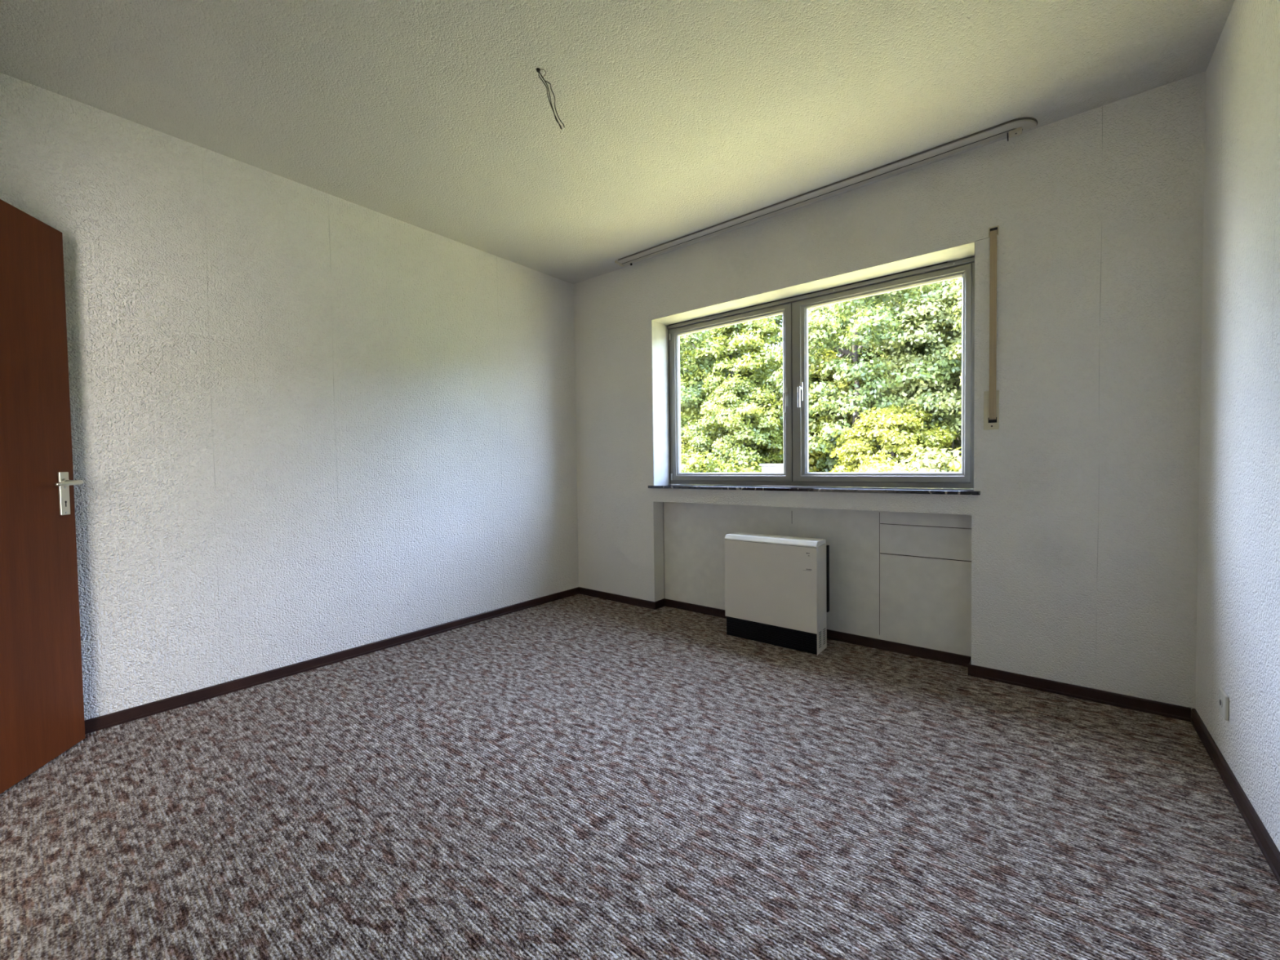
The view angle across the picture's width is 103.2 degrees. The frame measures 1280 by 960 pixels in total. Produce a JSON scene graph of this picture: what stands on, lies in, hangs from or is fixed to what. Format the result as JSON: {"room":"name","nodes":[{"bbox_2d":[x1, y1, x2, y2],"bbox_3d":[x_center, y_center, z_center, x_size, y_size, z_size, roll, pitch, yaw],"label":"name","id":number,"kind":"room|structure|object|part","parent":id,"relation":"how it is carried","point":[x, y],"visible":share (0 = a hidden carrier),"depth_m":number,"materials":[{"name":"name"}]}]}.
{"room":"empty room","nodes":[
{"label":"empty room","id":0,"kind":"room"},
{"bbox_2d":[0,72,578,719],"bbox_3d":[-1.685,-0.323,2.903,0.300,3.000,3.350,0,2,39],"label":"wall","id":1,"kind":"structure","parent":0,"point":[307,423],"depth_m":2.50,"materials":[{"name":"paint"}]},
{"bbox_2d":[84,586,579,733],"bbox_3d":[-1.514,0.950,2.880,0.013,0.052,3.250,0,2,39],"label":"baseboard","id":2,"kind":"structure","parent":1,"relation":"attached to","point":[124,716],"depth_m":2.56,"materials":[{"name":"brown wood"}]},
{"bbox_2d":[0,0,1234,284],"bbox_3d":[-0.687,-1.638,1.147,4.040,0.300,4.750,0,2,39],"label":"ceiling","id":3,"kind":"structure","parent":0,"point":[680,118],"depth_m":1.95,"materials":[{"name":"white paint"}]},
{"bbox_2d":[536,67,564,133],"bbox_3d":[-0.331,-1.397,1.866,0.102,0.239,0.016,-1,2,8],"label":"wires","id":4,"kind":"object","parent":3,"relation":"hanging from","point":[538,69],"visible":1,"depth_m":1.87,"materials":[{"name":"metal"}]},
{"bbox_2d":[614,116,1037,266],"bbox_3d":[0.772,-1.540,2.912,2.379,0.036,0.100,0,2,39],"label":"rail","id":5,"kind":"object","parent":3,"relation":"attached to","point":[1014,127],"visible":1,"depth_m":2.63,"materials":[{"name":"plastic"}]},
{"bbox_2d":[0,593,1279,959],"bbox_3d":[-0.609,1.109,1.273,4.040,0.200,4.874,0,2,39],"label":"floor","id":6,"kind":"structure","parent":0,"point":[579,776],"depth_m":1.49,"materials":[{"name":"carpet"}]},
{"bbox_2d":[724,532,829,655],"bbox_3d":[0.831,0.633,3.016,0.566,0.611,0.311,0,2,39],"label":"heater","id":7,"kind":"object","parent":6,"relation":"on","point":[777,587],"visible":1,"depth_m":2.86,"materials":[{"name":"metal"}]},
{"bbox_3d":[0.735,0.595,2.902,0.559,0.466,0.012,1,2,39],"label":"panel","id":8,"kind":"part","parent":7,"relation":"part of","materials":[{"name":"metal"}]},
{"bbox_2d":[726,616,817,654],"bbox_3d":[0.743,0.883,2.913,0.550,0.116,0.019,1,2,39],"label":"grille","id":9,"kind":"object","parent":7,"relation":"attached to","point":[784,635],"depth_m":2.89,"materials":[{"name":"black metal"}]},
{"bbox_3d":[0.997,0.650,2.782,0.002,0.585,0.149,0,2,39],"label":"panel","id":10,"kind":"part","parent":7,"relation":"part of","materials":[{"name":"metal"}]},
{"bbox_2d":[573,71,1205,715],"bbox_3d":[0.928,-0.367,3.166,4.040,3.000,0.340,0,2,39],"label":"wall","id":11,"kind":"structure","parent":0,"point":[1085,513],"depth_m":2.25,"materials":[{"name":"paint"}]},
{"bbox_2d":[578,586,656,609],"bbox_3d":[-0.192,0.903,3.892,0.778,0.052,0.013,0,2,39],"label":"baseboard","id":12,"kind":"structure","parent":11,"relation":"attached to","point":[616,597],"depth_m":3.86,"materials":[{"name":"brown wood"}]},
{"bbox_2d":[655,598,665,608],"bbox_3d":[0.148,0.904,3.703,0.013,0.052,0.119,0,2,39],"label":"baseboard","id":13,"kind":"structure","parent":11,"relation":"attached to","point":[660,603],"depth_m":3.70,"materials":[{"name":"brown wood"}]},
{"bbox_2d":[651,241,974,490],"bbox_3d":[0.945,-0.548,3.144,1.925,1.177,0.337,0,2,39],"label":"window reveal","id":14,"kind":"structure","parent":11,"relation":"attached to","point":[660,332],"depth_m":3.40,"materials":[{"name":"paint"}]},
{"bbox_2d":[648,484,980,495],"bbox_3d":[0.902,0.052,3.100,1.983,0.018,0.235,0,2,39],"label":"window sill","id":15,"kind":"structure","parent":11,"relation":"attached to","point":[826,489],"depth_m":2.86,"materials":[{"name":"black stone"}]},
{"bbox_2d":[662,502,971,635],"bbox_3d":[0.923,0.521,3.140,1.918,0.727,0.002,0,2,39],"label":"trim","id":16,"kind":"structure","parent":11,"relation":"attached to","point":[663,502],"depth_m":2.80,"materials":[{"name":"white"}]},
{"bbox_2d":[663,502,971,656],"bbox_3d":[0.926,0.546,3.142,1.923,0.777,0.004,0,2,39],"label":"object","id":17,"kind":"structure","parent":11,"relation":"attached to","point":[695,534],"depth_m":3.06,"materials":[{"name":"paint"}]},
{"bbox_2d":[664,598,971,666],"bbox_3d":[0.924,0.908,3.143,1.898,0.052,0.013,0,2,39],"label":"baseboard","id":18,"kind":"structure","parent":11,"relation":"attached to","point":[922,652],"depth_m":2.82,"materials":[{"name":"brown wood"}]},
{"bbox_2d":[666,257,974,488],"bbox_3d":[0.968,-0.548,3.172,1.925,1.175,0.120,0,2,39],"label":"window","id":19,"kind":"structure","parent":11,"relation":"in","point":[794,309],"depth_m":3.13,"materials":[{"name":"paint"}]},
{"bbox_3d":[0.605,-0.551,3.475,0.910,1.115,0.042,1,2,39],"label":"sash","id":20,"kind":"part","parent":19,"relation":"part of","materials":[{"name":"paint"}]},
{"bbox_3d":[0.910,-0.500,3.174,0.019,0.158,0.048,1,2,39],"label":"handle","id":21,"kind":"part","parent":19,"relation":"part of","materials":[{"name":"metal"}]},
{"bbox_3d":[0.983,-0.523,3.114,0.019,0.158,0.048,1,2,39],"label":"handle","id":22,"kind":"part","parent":19,"relation":"part of","materials":[{"name":"metal"}]},
{"bbox_3d":[1.331,-0.544,2.891,0.943,1.115,0.042,1,2,39],"label":"sash","id":23,"kind":"part","parent":19,"relation":"part of","materials":[{"name":"paint"}]},
{"bbox_2d":[880,524,971,652],"bbox_3d":[1.500,0.554,2.676,0.434,0.620,0.003,0,2,39],"label":"panel","id":24,"kind":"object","parent":11,"relation":"attached to","point":[923,600],"depth_m":2.67,"materials":[{"name":"paint"}]},
{"bbox_2d":[983,225,999,430],"bbox_3d":[1.635,-0.703,2.357,0.058,0.936,0.015,0,2,39],"label":"strap","id":25,"kind":"object","parent":11,"relation":"attached to","point":[991,397],"visible":1,"depth_m":2.35,"materials":[{"name":"beige plastic"}]},
{"bbox_3d":[1.643,-0.326,2.371,0.058,0.181,0.004,1,2,39],"label":"winder plate","id":26,"kind":"part","parent":25,"relation":"part of","materials":[{"name":"beige plastic"}]},
{"bbox_2d":[968,663,1191,721],"bbox_3d":[1.877,0.921,2.225,0.740,0.052,0.013,0,2,39],"label":"baseboard","id":27,"kind":"structure","parent":11,"relation":"attached to","point":[1161,708],"depth_m":2.19,"materials":[{"name":"brown wood"}]},
{"bbox_2d":[1195,0,1279,851],"bbox_3d":[1.228,-0.298,0.557,0.300,3.000,3.350,0,2,39],"label":"wall","id":28,"kind":"structure","parent":0,"point":[1237,648],"depth_m":1.53,"materials":[{"name":"paint"}]},
{"bbox_2d":[1218,687,1229,720],"bbox_3d":[1.903,0.731,1.655,0.012,0.080,0.084,0,2,39],"label":"socket","id":29,"kind":"object","parent":28,"relation":"attached to","point":[1224,700],"visible":1,"depth_m":1.64,"materials":[{"name":"plastic"}]},
{"bbox_2d":[1191,708,1279,885],"bbox_3d":[1.155,0.973,0.730,0.013,0.052,3.250,0,2,39],"label":"baseboard","id":30,"kind":"structure","parent":28,"relation":"attached to","point":[1264,842],"depth_m":1.49,"materials":[{"name":"brown wood"}]},
{"bbox_3d":[-1.249,-0.361,0.462,4.040,2.800,0.100,0,2,39],"label":"wall","id":31,"kind":"structure","parent":0,"visible":0},
{"bbox_2d":[0,199,84,794],"bbox_3d":[-2.041,0.038,1.553,0.108,1.949,0.842,-1,2,-16],"label":"door","id":32,"kind":"structure","parent":31,"relation":"in","point":[42,705],"depth_m":1.77,"materials":[{"name":"brown wood"}]},
{"bbox_3d":[-2.147,0.050,1.890,0.008,0.160,0.041,-1,2,-16],"label":"handle plate","id":33,"kind":"part","parent":32,"relation":"part of","materials":[{"name":"silver metal"}]},
{"bbox_3d":[-2.102,0.009,1.851,0.062,0.031,0.129,-1,2,-16],"label":"lever","id":34,"kind":"part","parent":32,"relation":"part of","materials":[{"name":"silver metal"}]},
{"label":"outside","id":35,"kind":"structure","parent":0,"visible":0},
{"label":"ground","id":36,"kind":"structure","parent":35,"visible":0},
{"bbox_2d":[680,434,704,463],"bbox_3d":[0.842,0.307,12.570,2.214,3.296,1.870,-1,2,1],"label":"tree","id":37,"kind":"object","parent":36,"relation":"on","point":[684,441],"visible":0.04,"depth_m":12.04,"materials":[{"name":"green plant"}]},
{"bbox_2d":[680,456,707,472],"bbox_3d":[0.879,0.750,11.382,2.437,2.723,2.790,-1,2,3],"label":"shrub","id":38,"kind":"object","parent":36,"relation":"on","point":[682,460],"visible":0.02,"depth_m":11.12,"materials":[{"name":"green plant"}]},
{"bbox_2d":[680,450,761,485],"bbox_3d":[1.751,0.750,10.900,3.086,2.725,2.473,-1,2,-5],"label":"shrub","id":39,"kind":"object","parent":36,"relation":"on","point":[714,465],"visible":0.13,"depth_m":10.53,"materials":[{"name":"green plant"}]},
{"bbox_2d":[680,373,783,471],"bbox_3d":[2.089,-0.227,11.686,2.589,4.415,2.272,0,2,23],"label":"tree","id":40,"kind":"object","parent":36,"relation":"on","point":[702,441],"visible":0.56,"depth_m":11.13,"materials":[{"name":"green plant"}]},
{"bbox_2d":[759,463,789,486],"bbox_3d":[2.565,0.768,9.395,0.610,2.135,0.300,0,2,39],"label":"wall","id":41,"kind":"structure","parent":36,"relation":"on","point":[766,468],"depth_m":9.31,"materials":[{"name":"white paint"}]},
{"bbox_2d":[838,456,908,488],"bbox_3d":[4.400,0.836,9.149,2.388,2.579,2.422,0,2,11],"label":"shrub","id":42,"kind":"object","parent":36,"relation":"on","point":[884,466],"visible":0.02,"depth_m":8.65,"materials":[{"name":"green plant"}]},
{"bbox_2d":[828,404,958,471],"bbox_3d":[4.587,0.295,9.407,1.932,3.406,2.287,-2,2,-32],"label":"tree","id":43,"kind":"object","parent":36,"relation":"on","point":[901,430],"visible":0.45,"depth_m":9.06,"materials":[{"name":"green plant"}]},
{"bbox_2d":[858,444,961,488],"bbox_3d":[4.349,0.803,7.773,2.790,2.723,2.437,-1,2,-1],"label":"shrub","id":44,"kind":"object","parent":36,"relation":"on","point":[926,461],"visible":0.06,"depth_m":7.75,"materials":[{"name":"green plant"}]},
{"bbox_2d":[943,447,961,471],"bbox_3d":[5.278,0.812,7.784,2.508,2.708,2.544,0,2,31],"label":"shrub","id":45,"kind":"object","parent":36,"relation":"on","point":[956,465],"visible":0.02,"depth_m":7.39,"materials":[{"name":"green plant"}]},
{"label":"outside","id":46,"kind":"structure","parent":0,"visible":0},
{"bbox_3d":[11.249,-1.818,15.517,48.000,6.719,15.400,0,2,39],"label":"bank","id":47,"kind":"object","parent":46,"visible":0},
{"bbox_2d":[680,329,737,462],"bbox_3d":[0.858,-1.432,14.030,3.891,6.930,4.418,0,2,20],"label":"tree","id":48,"kind":"object","parent":47,"relation":"on","point":[687,399],"visible":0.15,"depth_m":12.51,"materials":[{"name":"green plant"}]},
{"bbox_2d":[680,317,815,466],"bbox_3d":[2.743,-1.244,13.098,3.805,6.487,3.340,0,2,37],"label":"tree","id":49,"kind":"object","parent":47,"relation":"on","point":[757,366],"visible":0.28,"depth_m":12.26,"materials":[{"name":"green plant"}]},
{"bbox_2d":[721,314,836,388],"bbox_3d":[4.143,-3.707,16.622,3.697,6.583,4.197,-2,2,-37],"label":"tree","id":50,"kind":"object","parent":47,"relation":"on","point":[779,319],"visible":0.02,"depth_m":15.60,"materials":[{"name":"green plant"}]},
{"bbox_2d":[748,346,876,472],"bbox_3d":[4.211,-0.674,12.293,3.431,5.174,2.898,-2,2,-34],"label":"tree","id":51,"kind":"object","parent":47,"relation":"on","point":[819,421],"visible":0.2,"depth_m":11.42,"materials":[{"name":"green plant"}]},
{"bbox_2d":[808,304,889,395],"bbox_3d":[6.086,-3.166,14.597,4.323,6.347,3.530,-1,2,-16],"label":"tree","id":52,"kind":"object","parent":47,"relation":"on","point":[821,310],"visible":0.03,"depth_m":13.55,"materials":[{"name":"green plant"}]},
{"bbox_2d":[765,277,961,471],"bbox_3d":[4.794,-1.465,10.947,3.969,7.068,4.506,-1,2,-9],"label":"tree","id":53,"kind":"object","parent":47,"relation":"on","point":[856,328],"visible":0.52,"depth_m":9.91,"materials":[{"name":"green plant"}]},
{"bbox_2d":[866,282,957,401],"bbox_3d":[7.517,-3.192,12.977,3.922,6.687,3.443,-1,2,0],"label":"tree","id":54,"kind":"object","parent":47,"relation":"on","point":[947,340],"visible":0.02,"depth_m":12.86,"materials":[{"name":"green plant"}]},
{"bbox_2d":[864,277,961,460],"bbox_3d":[6.525,-1.272,10.371,4.411,6.476,3.602,-1,2,-13],"label":"tree","id":55,"kind":"object","parent":47,"relation":"on","point":[933,322],"visible":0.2,"depth_m":9.48,"materials":[{"name":"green plant"}]},
{"bbox_2d":[929,278,961,437],"bbox_3d":[7.378,-1.213,8.885,4.499,6.606,3.674,-1,2,-22],"label":"tree","id":56,"kind":"object","parent":47,"relation":"on","point":[957,424],"visible":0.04,"depth_m":9.02,"materials":[{"name":"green plant"}]}
]}

